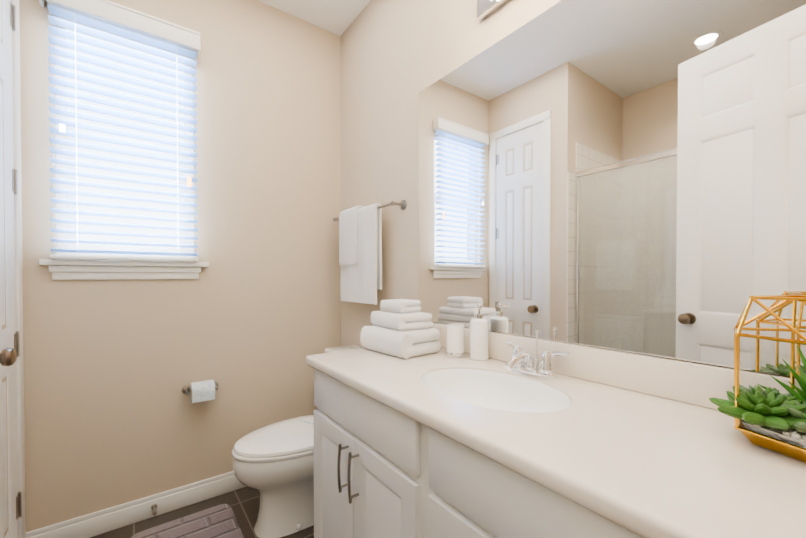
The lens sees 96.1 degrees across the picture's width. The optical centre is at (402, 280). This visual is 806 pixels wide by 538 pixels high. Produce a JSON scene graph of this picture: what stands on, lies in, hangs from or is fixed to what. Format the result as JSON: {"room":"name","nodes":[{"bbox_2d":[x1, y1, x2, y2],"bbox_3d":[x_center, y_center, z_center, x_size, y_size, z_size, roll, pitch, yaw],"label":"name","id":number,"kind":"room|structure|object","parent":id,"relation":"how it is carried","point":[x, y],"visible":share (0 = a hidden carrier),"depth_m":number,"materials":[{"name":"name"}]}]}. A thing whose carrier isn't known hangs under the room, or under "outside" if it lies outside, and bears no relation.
{"room":"bathroom","nodes":[
{"label":"bathroom","id":0,"kind":"room"},
{"bbox_2d":[0,0,8,537],"bbox_3d":[-1.500,-0.213,1.253,0.120,2.830,0.640,0,1,-37],"label":"wall","id":1,"kind":"structure","parent":0,"point":[4,379],"depth_m":1.35,"materials":[{"name":"paint"}]},
{"bbox_2d":[0,0,25,537],"bbox_3d":[-1.425,-0.057,1.297,0.109,2.515,0.598,0,1,-37],"label":"door","id":2,"kind":"structure","parent":1,"relation":"attached to","point":[11,362],"depth_m":1.43,"materials":[{"name":"painted wood"},{"name":"brushed nickel"}]},
{"bbox_2d":[19,0,340,531],"bbox_3d":[-1.117,-0.222,2.011,1.640,2.830,0.120,0,1,-37],"label":"wall","id":3,"kind":"structure","parent":0,"point":[249,320],"depth_m":1.97,"materials":[{"name":"paint"}]},
{"bbox_2d":[54,15,193,261],"bbox_3d":[-1.379,-0.660,1.833,0.552,1.130,0.066,0,1,-37],"label":"window","id":4,"kind":"structure","parent":3,"relation":"in","point":[60,245],"depth_m":1.79,"materials":[{"name":"white glass"}]},
{"bbox_2d":[39,0,200,261],"bbox_3d":[-1.315,-0.691,1.735,0.605,1.190,0.078,0,1,-37],"label":"window blinds","id":5,"kind":"object","parent":4,"relation":"attached to","point":[119,19],"visible":1,"depth_m":1.72,"materials":[{"name":"white plastic"}]},
{"bbox_2d":[39,259,208,279],"bbox_3d":[-1.331,-0.050,1.788,0.652,0.090,0.095,0,1,-37],"label":"window sill","id":6,"kind":"structure","parent":3,"relation":"attached to","point":[59,269],"depth_m":1.73,"materials":[{"name":"white wood"}]},
{"bbox_2d":[26,471,245,537],"bbox_3d":[-1.028,1.139,2.008,1.520,0.108,0.014,0,1,-37],"label":"baseboard","id":7,"kind":"structure","parent":3,"relation":"attached to","point":[107,520],"depth_m":1.78,"materials":[{"name":"white wood"}]},
{"bbox_2d":[151,504,156,515],"bbox_3d":[-1.236,1.143,1.802,0.026,0.025,0.070,0,1,-37],"label":"door stop","id":8,"kind":"object","parent":7,"relation":"attached to","point":[153,507],"visible":1,"depth_m":1.81,"materials":[{"name":"silver metal"}]},
{"bbox_2d":[182,379,218,402],"bbox_3d":[-1.059,0.579,1.909,0.175,0.100,0.126,0,1,-37],"label":"toilet paper holder","id":9,"kind":"object","parent":3,"relation":"attached to","point":[200,391],"visible":1,"depth_m":1.87,"materials":[{"name":"white paper"}]},
{"bbox_2d":[90,486,313,537],"bbox_3d":[-0.714,1.257,0.806,2.690,0.100,2.560,0,1,-37],"label":"floor","id":10,"kind":"structure","parent":0,"point":[243,502],"depth_m":1.84,"materials":[{"name":"tile"}]},
{"bbox_2d":[131,504,243,537],"bbox_3d":[-0.906,1.190,1.542,0.430,0.014,0.660,0,1,-37],"label":"bath rug","id":11,"kind":"object","parent":10,"relation":"on","point":[218,521],"visible":0.92,"depth_m":1.73,"materials":[{"name":"fabric"}]},
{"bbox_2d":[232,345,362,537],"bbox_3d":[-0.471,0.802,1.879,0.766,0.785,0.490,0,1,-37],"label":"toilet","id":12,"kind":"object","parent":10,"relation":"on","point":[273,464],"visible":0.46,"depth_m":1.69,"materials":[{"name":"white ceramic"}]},
{"bbox_2d":[313,369,642,537],"bbox_3d":[0.277,0.774,1.019,0.590,0.860,1.472,0,1,-37],"label":"bathroom vanity","id":13,"kind":"object","parent":10,"relation":"on","point":[381,470],"visible":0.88,"depth_m":0.94,"materials":[{"name":"white wood"}]},
{"bbox_2d":[306,347,805,537],"bbox_3d":[0.280,0.324,1.024,0.574,0.040,1.484,0,1,-37],"label":"countertop","id":14,"kind":"structure","parent":13,"relation":"on","point":[643,465],"depth_m":0.66,"materials":[{"name":"white stone"}]},
{"bbox_2d":[360,299,440,358],"bbox_3d":[-0.011,0.191,1.535,0.222,0.214,0.285,-1,1,-41],"label":"towel stack","id":15,"kind":"object","parent":14,"relation":"on","point":[402,328],"visible":1,"depth_m":1.46,"materials":[{"name":"white fabric"}]},
{"bbox_2d":[446,324,464,356],"bbox_3d":[0.208,0.237,1.440,0.074,0.122,0.074,0,1,-37],"label":"cup","id":16,"kind":"object","parent":14,"relation":"on","point":[455,340],"visible":1,"depth_m":1.41,"materials":[{"name":"white ceramic"}]},
{"bbox_2d":[470,305,488,360],"bbox_3d":[0.290,0.196,1.382,0.073,0.206,0.070,0,1,-37],"label":"soap dispenser","id":17,"kind":"object","parent":14,"relation":"on","point":[479,337],"visible":0.98,"depth_m":1.35,"materials":[{"name":"white ceramic"}]},
{"bbox_2d":[505,330,569,378],"bbox_3d":[0.380,0.232,1.147,0.164,0.139,0.229,0,1,-37],"label":"faucet","id":18,"kind":"object","parent":14,"relation":"on","point":[520,360],"visible":1,"depth_m":1.13,"materials":[{"name":"silver metal"}]},
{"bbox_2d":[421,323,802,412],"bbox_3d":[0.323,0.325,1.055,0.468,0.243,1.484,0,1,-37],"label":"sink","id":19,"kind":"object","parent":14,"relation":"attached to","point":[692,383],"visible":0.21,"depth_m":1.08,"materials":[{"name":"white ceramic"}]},
{"bbox_2d":[709,294,805,461],"bbox_3d":[0.722,0.168,0.661,0.233,0.279,0.239,0,1,-37],"label":"terrarium","id":20,"kind":"object","parent":14,"relation":"on","point":[773,419],"visible":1,"depth_m":0.67,"materials":[{"name":"green plant"}]},
{"bbox_2d":[258,0,370,35],"bbox_3d":[-0.714,-1.673,0.773,2.690,0.100,2.560,0,1,-37],"label":"ceiling","id":21,"kind":"structure","parent":0,"point":[337,17],"depth_m":2.20,"materials":[{"name":"white paint"}]},
{"bbox_2d":[340,0,805,378],"bbox_3d":[0.315,-0.217,1.554,0.127,2.830,2.560,0,1,-37],"label":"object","id":22,"kind":"object","parent":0,"point":[626,175],"depth_m":1.10,"materials":[{"name":"clear mirror"}]},
{"bbox_2d":[333,200,406,304],"bbox_3d":[-0.237,-0.153,2.104,0.117,0.560,0.701,0,1,-37],"label":"towel rail","id":23,"kind":"object","parent":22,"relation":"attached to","point":[360,244],"visible":1,"depth_m":2.04,"materials":[{"name":"white fabric"}]},
{"bbox_2d":[477,0,508,19],"bbox_3d":[0.474,-1.089,1.111,0.146,0.115,0.735,0,1,-37],"label":"sconce","id":24,"kind":"object","parent":22,"relation":"attached to","point":[485,8],"visible":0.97,"depth_m":1.40,"materials":[{"name":"silver metal"}]},
{"label":"outside","id":25,"kind":"structure","parent":0,"visible":0},
{"bbox_2d":[67,30,183,248],"bbox_3d":[-1.617,-0.609,2.127,2.100,2.400,0.010,0,1,-37],"label":"sky","id":26,"kind":"structure","parent":25,"point":[123,211],"depth_m":2.12,"materials":[{"name":"white"}]}
]}

